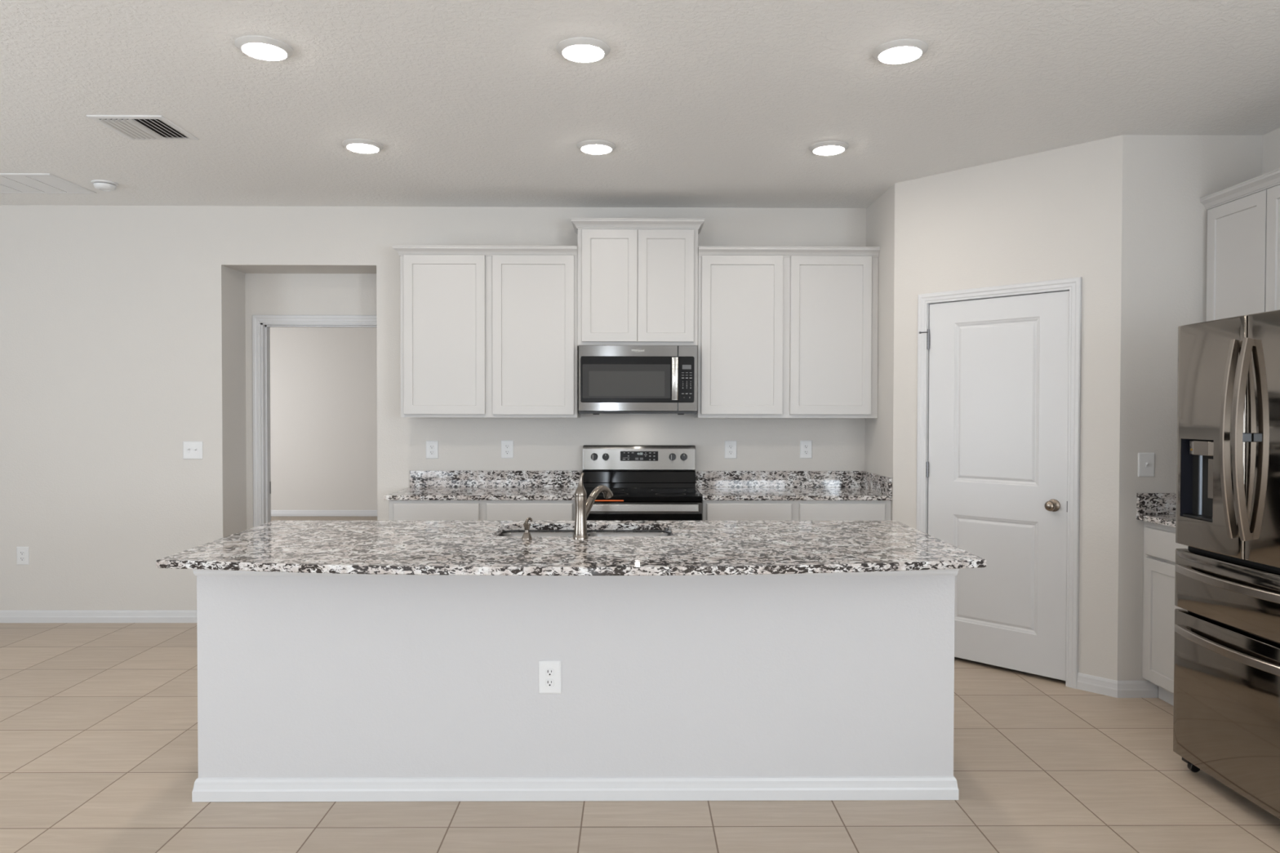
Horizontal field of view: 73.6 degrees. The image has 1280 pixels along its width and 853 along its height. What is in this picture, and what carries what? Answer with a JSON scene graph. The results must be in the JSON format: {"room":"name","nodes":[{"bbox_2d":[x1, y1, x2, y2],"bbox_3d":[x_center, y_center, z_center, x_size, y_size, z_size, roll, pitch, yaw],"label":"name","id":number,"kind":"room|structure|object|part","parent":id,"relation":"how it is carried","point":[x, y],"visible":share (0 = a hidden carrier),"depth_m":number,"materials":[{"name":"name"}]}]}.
{"room":"kitchen","nodes":[
{"label":"kitchen","id":0,"kind":"room"},
{"bbox_2d":[244,273,376,529],"bbox_3d":[-2.106,-0.083,6.157,1.503,2.846,0.359,0,1,-1],"label":"wall","id":1,"kind":"structure","parent":0,"point":[265,294],"depth_m":6.20,"materials":[{"name":"grey paint"}]},
{"bbox_2d":[252,315,376,527],"bbox_3d":[-2.252,0.266,6.271,1.105,2.145,0.138,0,1,-1],"label":"door frame","id":2,"kind":"structure","parent":1,"relation":"in","point":[261,324],"depth_m":6.20,"materials":[{"name":"white paint"}]},
{"bbox_2d":[270,327,377,510],"bbox_3d":[-3.382,-0.020,9.149,7.600,2.620,5.845,0,1,-1],"label":"wall","id":3,"kind":"structure","parent":0,"point":[323,380],"depth_m":11.86,"materials":[{"name":"grey paint"}]},
{"bbox_2d":[271,510,377,516],"bbox_3d":[-3.408,1.205,11.883,7.400,0.084,0.015,0,1,-1],"label":"baseboard","id":4,"kind":"structure","parent":3,"relation":"attached to","point":[273,513],"depth_m":11.87,"materials":[{"name":"white paint"}]},
{"bbox_2d":[0,204,866,610],"bbox_3d":[-1.466,-0.081,6.102,9.416,2.846,0.479,0,1,-1],"label":"wall","id":5,"kind":"structure","parent":0,"point":[122,328],"depth_m":5.85,"materials":[{"name":"grey paint"}]},
{"bbox_2d":[16,546,29,564],"bbox_3d":[-4.219,0.884,5.849,0.084,0.124,0.009,0,1,-1],"label":"wall outlet","id":6,"kind":"object","parent":5,"relation":"attached to","point":[22,553],"visible":1,"depth_m":5.85,"materials":[{"name":"white plastic"}]},
{"bbox_2d":[0,609,196,622],"bbox_3d":[-4.450,1.297,6.030,3.212,0.084,0.374,0,1,-1],"label":"baseboard","id":7,"kind":"structure","parent":5,"relation":"attached to","point":[181,615],"depth_m":5.85,"materials":[{"name":"white paint"}]},
{"bbox_2d":[182,441,203,459],"bbox_3d":[-3.055,0.163,5.843,0.135,0.122,0.019,0,1,-1],"label":"light switch","id":8,"kind":"object","parent":5,"relation":"attached to","point":[191,450],"visible":1,"depth_m":5.85,"materials":[{"name":"white plastic"}]},
{"bbox_2d":[426,440,438,458],"bbox_3d":[-1.425,0.159,5.862,0.084,0.124,0.009,0,1,-1],"label":"wall outlet","id":9,"kind":"object","parent":5,"relation":"attached to","point":[432,446],"visible":1,"depth_m":5.86,"materials":[{"name":"white plastic"}]},
{"bbox_2d":[392,244,580,417],"bbox_3d":[-1.001,-0.613,5.685,1.186,1.107,0.344,0,1,-1],"label":"upper cabinet","id":10,"kind":"object","parent":5,"relation":"attached to","point":[487,331],"visible":0.95,"depth_m":5.54,"materials":[{"name":"grey paint"}]},
{"bbox_3d":[-1.265,-0.594,5.541,0.524,1.028,0.020,0,1,-1],"label":"door","id":11,"kind":"part","parent":10,"relation":"part of","materials":[{"name":"grey paint"}]},
{"bbox_3d":[-1.000,-1.137,5.677,1.186,0.060,0.344,0,1,-1],"label":"crown molding","id":12,"kind":"part","parent":10,"relation":"part of","materials":[{"name":"grey paint"}]},
{"bbox_3d":[-0.691,-0.592,5.546,0.527,1.030,0.020,0,1,-1],"label":"door","id":13,"kind":"part","parent":10,"relation":"part of","materials":[{"name":"grey paint"}]},
{"bbox_2d":[409,470,582,487],"bbox_3d":[-0.984,0.358,5.863,1.178,0.111,0.020,0,1,-1],"label":"backsplash","id":14,"kind":"structure","parent":5,"relation":"attached to","point":[418,478],"depth_m":5.85,"materials":[{"name":"stone"}]},
{"bbox_2d":[501,440,513,458],"bbox_3d":[-0.910,0.157,5.867,0.084,0.124,0.009,0,1,-1],"label":"wall outlet","id":15,"kind":"object","parent":5,"relation":"attached to","point":[507,446],"visible":1,"depth_m":5.87,"materials":[{"name":"white plastic"}]},
{"bbox_2d":[570,217,704,346],"bbox_3d":[-0.015,-0.933,5.684,0.860,0.816,0.353,0,1,-1],"label":"upper cabinet","id":16,"kind":"object","parent":5,"relation":"attached to","point":[637,277],"visible":0.91,"depth_m":5.53,"materials":[{"name":"grey paint"}]},
{"bbox_3d":[-0.197,-0.910,5.536,0.360,0.723,0.020,0,1,-1],"label":"door","id":17,"kind":"part","parent":16,"relation":"part of","materials":[{"name":"grey paint"}]},
{"bbox_3d":[-0.015,-1.312,5.678,0.860,0.059,0.353,0,1,-1],"label":"crown molding","id":18,"kind":"part","parent":16,"relation":"part of","materials":[{"name":"grey paint"}]},
{"bbox_2d":[578,345,697,414],"bbox_3d":[-0.014,-0.301,5.652,0.762,0.444,0.437,0,1,-1],"label":"microwave","id":19,"kind":"object","parent":16,"relation":"attached to","point":[613,379],"visible":1,"depth_m":5.47,"materials":[{"name":"grey metal"}]},
{"bbox_3d":[-0.069,-0.301,5.470,0.620,0.296,0.002,0,1,-1],"label":"glass","id":20,"kind":"part","parent":19,"relation":"part of","materials":[{"name":"black glass"}]},
{"bbox_3d":[0.223,-0.305,5.454,0.039,0.273,0.036,0,1,-1],"label":"handle","id":21,"kind":"part","parent":19,"relation":"part of","materials":[{"name":"metal"}]},
{"bbox_3d":[0.306,-0.308,5.490,0.126,0.422,0.030,0,1,-1],"label":"control panel","id":22,"kind":"part","parent":19,"relation":"part of","materials":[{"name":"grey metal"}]},
{"bbox_3d":[0.167,-0.910,5.539,0.364,0.723,0.020,0,1,-1],"label":"door","id":23,"kind":"part","parent":16,"relation":"part of","materials":[{"name":"grey paint"}]},
{"bbox_2d":[724,440,737,458],"bbox_3d":[0.623,0.159,5.880,0.084,0.124,0.009,0,1,-1],"label":"wall outlet","id":24,"kind":"object","parent":5,"relation":"attached to","point":[731,446],"visible":1,"depth_m":5.88,"materials":[{"name":"white plastic"}]},
{"bbox_2d":[695,471,862,487],"bbox_3d":[0.953,0.361,5.880,1.146,0.111,0.020,0,1,-1],"label":"backsplash","id":25,"kind":"structure","parent":5,"relation":"attached to","point":[703,478],"depth_m":5.87,"materials":[{"name":"stone"}]},
{"bbox_2d":[694,246,879,417],"bbox_3d":[0.963,-0.610,5.703,1.172,1.107,0.344,0,1,-1],"label":"upper cabinet","id":26,"kind":"object","parent":5,"relation":"attached to","point":[784,331],"visible":0.95,"depth_m":5.56,"materials":[{"name":"grey paint"}]},
{"bbox_3d":[0.663,-0.593,5.558,0.528,1.028,0.020,0,1,-1],"label":"door","id":27,"kind":"part","parent":26,"relation":"part of","materials":[{"name":"grey paint"}]},
{"bbox_3d":[0.965,-1.131,5.542,1.172,0.060,0.040,0,1,-1],"label":"crown molding","id":28,"kind":"part","parent":26,"relation":"part of","materials":[{"name":"grey paint"}]},
{"bbox_3d":[1.240,-0.592,5.563,0.528,1.028,0.020,0,1,-1],"label":"door","id":29,"kind":"part","parent":26,"relation":"part of","materials":[{"name":"grey paint"}]},
{"bbox_2d":[800,440,812,458],"bbox_3d":[1.142,0.158,5.885,0.084,0.124,0.009,0,1,-1],"label":"wall outlet","id":30,"kind":"object","parent":5,"relation":"attached to","point":[806,446],"visible":1,"depth_m":5.88,"materials":[{"name":"white plastic"}]},
{"bbox_2d":[0,0,1279,208],"bbox_3d":[-1.417,-1.480,0.831,9.416,0.120,10.975,0,1,-1],"label":"ceiling","id":31,"kind":"structure","parent":0,"point":[722,104],"depth_m":3.73,"materials":[{"name":"white paint"}]},
{"bbox_2d":[0,173,96,193],"bbox_3d":[-3.861,-1.490,5.258,0.768,0.009,0.440,0,1,-1],"label":"ceiling vent","id":32,"kind":"object","parent":31,"relation":"in","point":[10,183],"visible":1,"depth_m":5.28,"materials":[{"name":"white plastic"}]},
{"bbox_2d":[91,179,118,191],"bbox_3d":[-3.280,-1.472,5.248,0.144,0.043,0.144,0,1,-1],"label":"smoke detector","id":33,"kind":"object","parent":31,"relation":"attached to","point":[100,184],"visible":1,"depth_m":5.21,"materials":[{"name":"white plastic"}]},
{"bbox_2d":[85,115,199,140],"bbox_3d":[-2.444,-1.468,4.226,0.356,0.015,0.354,0,1,-1],"label":"ceiling vent","id":34,"kind":"object","parent":31,"relation":"in","point":[131,126],"visible":1,"depth_m":4.20,"materials":[{"name":"white plastic"}]},
{"bbox_2d":[235,35,293,60],"bbox_3d":[-1.444,-1.446,3.293,0.207,0.026,0.207,0,1,-1],"label":"recessed light","id":35,"kind":"object","parent":31,"relation":"in","point":[262,47],"visible":1,"depth_m":3.25,"materials":[{"name":"white plastic"}]},
{"bbox_2d":[342,138,383,153],"bbox_3d":[-1.455,-1.465,4.496,0.207,0.026,0.207,0,1,-1],"label":"recessed light","id":36,"kind":"object","parent":31,"relation":"in","point":[358,145],"visible":1,"depth_m":4.45,"materials":[{"name":"white plastic"}]},
{"bbox_2d":[556,36,609,62],"bbox_3d":[-0.219,-1.444,3.304,0.207,0.026,0.207,0,1,-1],"label":"recessed light","id":37,"kind":"object","parent":31,"relation":"in","point":[581,49],"visible":1,"depth_m":3.26,"materials":[{"name":"white plastic"}]},
{"bbox_2d":[577,139,616,154],"bbox_3d":[-0.229,-1.463,4.507,0.207,0.026,0.207,0,1,-1],"label":"recessed light","id":38,"kind":"object","parent":31,"relation":"in","point":[592,146],"visible":1,"depth_m":4.46,"materials":[{"name":"white plastic"}]},
{"bbox_2d":[808,140,848,155],"bbox_3d":[0.996,-1.462,4.518,0.207,0.026,0.207,0,1,-1],"label":"recessed light","id":39,"kind":"object","parent":31,"relation":"in","point":[824,148],"visible":1,"depth_m":4.47,"materials":[{"name":"white plastic"}]},
{"bbox_2d":[872,39,928,63],"bbox_3d":[1.007,-1.442,3.315,0.207,0.026,0.207,0,1,-1],"label":"recessed light","id":40,"kind":"object","parent":31,"relation":"in","point":[900,51],"visible":1,"depth_m":3.27,"materials":[{"name":"white plastic"}]},
{"bbox_2d":[0,516,1279,852],"bbox_3d":[-1.938,1.429,3.746,10.396,0.100,16.720,0,1,-1],"label":"floor","id":41,"kind":"structure","parent":0,"point":[99,753],"depth_m":3.17,"materials":[{"name":"tile"}]},
{"bbox_2d":[388,500,575,520],"bbox_3d":[-0.970,0.899,5.565,1.152,0.903,0.634,0,1,-1],"label":"base cabinet","id":42,"kind":"object","parent":41,"relation":"on","point":[398,510],"visible":0.17,"depth_m":5.25,"materials":[{"name":"grey paint"}]},
{"bbox_3d":[-1.249,0.543,5.250,0.523,0.142,0.020,0,1,-1],"label":"drawer","id":43,"kind":"part","parent":42,"relation":"part of","materials":[{"name":"grey paint"}]},
{"bbox_2d":[383,470,582,500],"bbox_3d":[-0.981,0.377,5.557,1.178,0.139,0.633,0,1,-1],"label":"countertop","id":44,"kind":"structure","parent":42,"relation":"on","point":[424,485],"depth_m":5.85,"materials":[{"name":"stone"}]},
{"bbox_3d":[-0.678,0.544,5.255,0.528,0.142,0.020,0,1,-1],"label":"drawer","id":45,"kind":"part","parent":42,"relation":"part of","materials":[{"name":"grey paint"}]},
{"bbox_2d":[191,531,959,802],"bbox_3d":[-0.237,0.932,3.602,2.843,0.903,0.864,0,1,-1],"label":"kitchen island","id":46,"kind":"object","parent":41,"relation":"on","point":[312,686],"visible":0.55,"depth_m":3.18,"materials":[{"name":"grey paint"}]},
{"bbox_2d":[538,660,561,693],"bbox_3d":[-0.335,0.932,3.179,0.084,0.124,0.009,0,1,-1],"label":"wall outlet","id":47,"kind":"object","parent":46,"relation":"attached to","point":[549,671],"visible":1,"depth_m":3.18,"materials":[{"name":"white plastic"}]},
{"bbox_2d":[545,679,554,686],"bbox_3d":[-0.335,0.952,3.176,0.033,0.028,0.003,0,1,-1],"label":"receptacle","id":48,"kind":"object","parent":47,"relation":"attached to","point":[548,682],"depth_m":3.17,"materials":[{"name":"white plastic"}]},
{"bbox_2d":[545,668,554,675],"bbox_3d":[-0.335,0.912,3.176,0.033,0.028,0.003,0,1,-1],"label":"receptacle","id":49,"kind":"object","parent":47,"relation":"attached to","point":[548,672],"depth_m":3.17,"materials":[{"name":"white plastic"}]},
{"bbox_2d":[155,520,986,575],"bbox_3d":[-0.247,0.468,3.431,2.942,0.028,1.230,0,1,-1],"label":"island countertop","id":50,"kind":"structure","parent":46,"relation":"on","point":[447,548],"depth_m":3.18,"materials":[{"name":"stone"}]},
{"bbox_2d":[521,517,532,539],"bbox_3d":[-0.457,0.410,3.460,0.043,0.086,0.054,0,1,-1],"label":"soap dispenser","id":51,"kind":"object","parent":50,"relation":"on","point":[526,535],"visible":1,"depth_m":3.44,"materials":[{"name":"silver metal"}]},
{"bbox_2d":[497,529,671,536],"bbox_3d":[-0.242,0.580,3.727,0.815,0.204,0.458,0,1,-1],"label":"sink","id":52,"kind":"object","parent":50,"relation":"in","point":[512,532],"visible":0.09,"depth_m":3.93,"materials":[{"name":"silver metal"}]},
{"bbox_3d":[-0.453,0.583,3.725,0.356,0.195,0.422,0,1,-1],"label":"bowl","id":53,"kind":"part","parent":52,"relation":"part of","materials":[{"name":"silver metal"}]},
{"bbox_3d":[-0.050,0.584,3.728,0.396,0.195,0.422,0,1,-1],"label":"bowl","id":54,"kind":"part","parent":52,"relation":"part of","materials":[{"name":"silver metal"}]},
{"bbox_2d":[573,472,613,539],"bbox_3d":[-0.186,0.318,3.529,0.062,0.268,0.243,1,1,36],"label":"kitchen faucet","id":55,"kind":"object","parent":50,"relation":"on","point":[583,507],"visible":1,"depth_m":3.44,"materials":[{"name":"silver metal"}]},
{"bbox_3d":[-0.239,0.232,3.454,0.049,0.093,0.049,0,1,-1],"label":"handle","id":56,"kind":"part","parent":55,"relation":"part of","materials":[{"name":"silver metal"}]},
{"bbox_3d":[-0.220,0.343,3.486,0.035,0.108,0.097,1,1,34],"label":"spout","id":57,"kind":"part","parent":55,"relation":"part of","materials":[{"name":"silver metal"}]},
{"bbox_3d":[-0.233,0.519,3.236,2.841,0.066,0.144,0,1,-1],"label":"trim","id":58,"kind":"part","parent":46,"relation":"part of","materials":[{"name":"white paint"}]},
{"bbox_3d":[-0.237,1.341,3.583,2.843,0.084,0.815,0,1,-1],"label":"baseboard","id":59,"kind":"part","parent":46,"relation":"part of","materials":[{"name":"white paint"}]},
{"bbox_2d":[582,444,702,520],"bbox_3d":[-0.005,0.744,5.525,0.768,1.220,0.703,0,1,-1],"label":"range","id":60,"kind":"object","parent":41,"relation":"on","point":[646,482],"visible":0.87,"depth_m":5.78,"materials":[{"name":"grey metal"}]},
{"bbox_3d":[-0.309,0.205,5.773,0.049,0.049,0.026,0,1,-1],"label":"knob","id":61,"kind":"part","parent":60,"relation":"part of","materials":[{"name":"black plastic"}]},
{"bbox_3d":[-0.232,0.205,5.773,0.049,0.049,0.026,0,1,-1],"label":"knob","id":62,"kind":"part","parent":60,"relation":"part of","materials":[{"name":"black plastic"}]},
{"bbox_2d":[584,488,702,501],"bbox_3d":[-0.004,0.435,5.507,0.768,0.031,0.601,0,1,-1],"label":"cooktop","id":63,"kind":"object","parent":60,"relation":"in","point":[619,494],"depth_m":5.30,"materials":[{"name":"black glass"}]},
{"bbox_2d":[586,501,702,520],"bbox_3d":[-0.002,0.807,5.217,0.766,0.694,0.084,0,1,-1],"label":"oven","id":64,"kind":"object","parent":60,"relation":"in","point":[600,510],"depth_m":5.21,"materials":[{"name":"metal"}]},
{"bbox_3d":[0.220,0.206,5.777,0.049,0.049,0.026,0,1,-1],"label":"knob","id":65,"kind":"part","parent":60,"relation":"part of","materials":[{"name":"black plastic"}]},
{"bbox_3d":[0.296,0.206,5.778,0.049,0.049,0.026,0,1,-1],"label":"knob","id":66,"kind":"part","parent":60,"relation":"part of","materials":[{"name":"black plastic"}]},
{"bbox_2d":[702,500,891,520],"bbox_3d":[0.966,0.902,5.582,1.164,0.903,0.634,0,1,-1],"label":"base cabinet","id":67,"kind":"object","parent":41,"relation":"on","point":[712,510],"visible":0.21,"depth_m":5.26,"materials":[{"name":"grey paint"}]},
{"bbox_3d":[0.671,0.546,5.267,0.522,0.142,0.020,0,1,-1],"label":"drawer","id":68,"kind":"part","parent":67,"relation":"part of","materials":[{"name":"grey paint"}]},
{"bbox_2d":[695,471,892,500],"bbox_3d":[0.965,0.380,5.574,1.166,0.139,0.633,0,1,-1],"label":"countertop","id":69,"kind":"structure","parent":67,"relation":"on","point":[711,485],"depth_m":5.84,"materials":[{"name":"stone"}]},
{"bbox_3d":[1.246,0.547,5.272,0.528,0.142,0.020,0,1,-1],"label":"drawer","id":70,"kind":"part","parent":67,"relation":"part of","materials":[{"name":"grey paint"}]},
{"bbox_2d":[1142,520,1187,706],"bbox_3d":[2.838,0.931,3.936,0.602,0.903,0.831,0,1,-1],"label":"base cabinet","id":71,"kind":"object","parent":41,"relation":"on","point":[1160,545],"visible":0.3,"depth_m":4.20,"materials":[{"name":"grey paint"}]},
{"bbox_2d":[1136,493,1176,527],"bbox_3d":[2.830,0.411,3.925,0.619,0.135,0.836,0,1,-1],"label":"countertop","id":72,"kind":"structure","parent":71,"relation":"on","point":[1154,508],"depth_m":4.32,"materials":[{"name":"stone"}]},
{"bbox_3d":[2.546,0.963,4.118,0.020,0.610,0.378,0,1,-1],"label":"door","id":73,"kind":"part","parent":71,"relation":"part of","materials":[{"name":"grey paint"}]},
{"bbox_3d":[2.548,0.580,3.919,0.020,0.137,0.763,0,1,-1],"label":"drawer","id":74,"kind":"part","parent":71,"relation":"part of","materials":[{"name":"grey paint"}]},
{"bbox_2d":[1173,309,1279,819],"bbox_3d":[2.573,0.498,3.080,0.948,1.796,0.807,0,1,-1],"label":"refrigerator","id":75,"kind":"object","parent":41,"relation":"on","point":[1226,715],"visible":1,"depth_m":3.11,"materials":[{"name":"grey metal"}]},
{"bbox_2d":[1189,440,1213,456],"bbox_3d":[2.224,0.084,3.334,0.093,0.056,0.175,0,1,-1],"label":"water dispenser","id":76,"kind":"object","parent":75,"relation":"attached to","point":[1197,447],"depth_m":3.33,"materials":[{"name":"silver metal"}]},
{"bbox_3d":[2.193,0.037,3.273,0.055,0.881,0.400,0,1,-1],"label":"door","id":77,"kind":"part","parent":75,"relation":"part of","materials":[{"name":"silver metal"}]},
{"bbox_3d":[2.194,1.040,3.085,0.055,0.584,0.807,0,1,-1],"label":"drawer","id":78,"kind":"part","parent":75,"relation":"part of","materials":[{"name":"silver metal"}]},
{"bbox_3d":[2.138,0.811,3.081,0.080,0.030,0.688,0,1,-1],"label":"handle","id":79,"kind":"part","parent":75,"relation":"part of","materials":[{"name":"silver metal"}]},
{"bbox_3d":[2.194,0.619,3.079,0.055,0.234,0.807,0,1,-1],"label":"drawer","id":80,"kind":"part","parent":75,"relation":"part of","materials":[{"name":"silver metal"}]},
{"bbox_3d":[2.139,0.570,3.077,0.080,0.030,0.688,0,1,-1],"label":"handle","id":81,"kind":"part","parent":75,"relation":"part of","materials":[{"name":"silver metal"}]},
{"bbox_3d":[2.140,0.045,3.102,0.070,0.720,0.022,0,1,-1],"label":"handle","id":82,"kind":"part","parent":75,"relation":"part of","materials":[{"name":"silver metal"}]},
{"bbox_3d":[2.141,0.046,3.038,0.070,0.720,0.022,0,1,-1],"label":"handle","id":83,"kind":"part","parent":75,"relation":"part of","materials":[{"name":"silver metal"}]},
{"bbox_3d":[2.197,0.043,2.865,0.055,0.881,0.399,0,1,-1],"label":"door","id":84,"kind":"part","parent":75,"relation":"part of","materials":[{"name":"silver metal"}]},
{"bbox_2d":[864,183,894,520],"bbox_3d":[1.595,-0.068,5.569,0.090,2.846,0.641,0,1,-1],"label":"wall","id":85,"kind":"structure","parent":0,"point":[880,215],"depth_m":5.44,"materials":[{"name":"grey paint"}]},
{"bbox_2d":[893,134,1123,680],"bbox_3d":[2.024,-0.055,4.822,0.090,2.846,1.267,-1,1,-44],"label":"wall","id":86,"kind":"structure","parent":0,"point":[1056,214],"depth_m":4.55,"materials":[{"name":"grey paint"}]},
{"bbox_2d":[916,276,1081,688],"bbox_3d":[1.993,0.293,4.815,0.914,2.151,0.188,1,1,43],"label":"door","id":87,"kind":"structure","parent":86,"relation":"in","point":[998,414],"depth_m":4.75,"materials":[{"name":"white paint"}]},
{"bbox_3d":[2.187,0.422,4.551,0.068,0.067,0.067,-1,1,-44],"label":"knob","id":88,"kind":"part","parent":87,"relation":"part of","materials":[{"name":"silver metal"}]},
{"bbox_2d":[1117,134,1262,697],"bbox_3d":[2.783,-0.047,4.387,0.708,2.846,0.100,0,1,-1],"label":"wall","id":89,"kind":"structure","parent":0,"point":[1166,177],"depth_m":4.33,"materials":[{"name":"grey paint"}]},
{"bbox_2d":[1076,672,1157,697],"bbox_3d":[2.444,1.334,4.382,0.369,0.084,0.094,0,1,22],"label":"baseboard","id":90,"kind":"structure","parent":89,"relation":"attached to","point":[1102,686],"depth_m":4.35,"materials":[{"name":"white paint"}]},
{"bbox_2d":[1137,453,1155,476],"bbox_3d":[2.565,0.194,4.329,0.084,0.122,0.019,0,1,-1],"label":"light switch","id":91,"kind":"object","parent":89,"relation":"attached to","point":[1146,461],"visible":1,"depth_m":4.33,"materials":[{"name":"white plastic"}]},
{"bbox_2d":[1262,128,1279,174],"bbox_3d":[3.230,0.013,0.717,0.120,2.846,10.376,0,1,-1],"label":"wall","id":92,"kind":"structure","parent":0,"point":[1271,140],"depth_m":4.26,"materials":[{"name":"grey paint"}]},
{"bbox_2d":[1200,168,1279,321],"bbox_3d":[2.984,-0.584,3.893,0.315,1.119,0.871,0,1,-1],"label":"upper cabinet","id":93,"kind":"object","parent":92,"relation":"attached to","point":[1243,249],"visible":0.7,"depth_m":4.04,"materials":[{"name":"grey paint"}]},
{"bbox_3d":[2.854,-0.566,4.101,0.020,1.031,0.397,0,1,-1],"label":"door","id":94,"kind":"part","parent":93,"relation":"part of","materials":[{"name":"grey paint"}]},
{"bbox_3d":[2.847,-1.115,3.884,0.040,0.058,0.871,0,1,-1],"label":"crown molding","id":95,"kind":"part","parent":93,"relation":"part of","materials":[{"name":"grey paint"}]},
{"bbox_3d":[2.857,-0.559,3.687,0.020,1.031,0.419,0,1,-1],"label":"door","id":96,"kind":"part","parent":93,"relation":"part of","materials":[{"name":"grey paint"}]}
]}

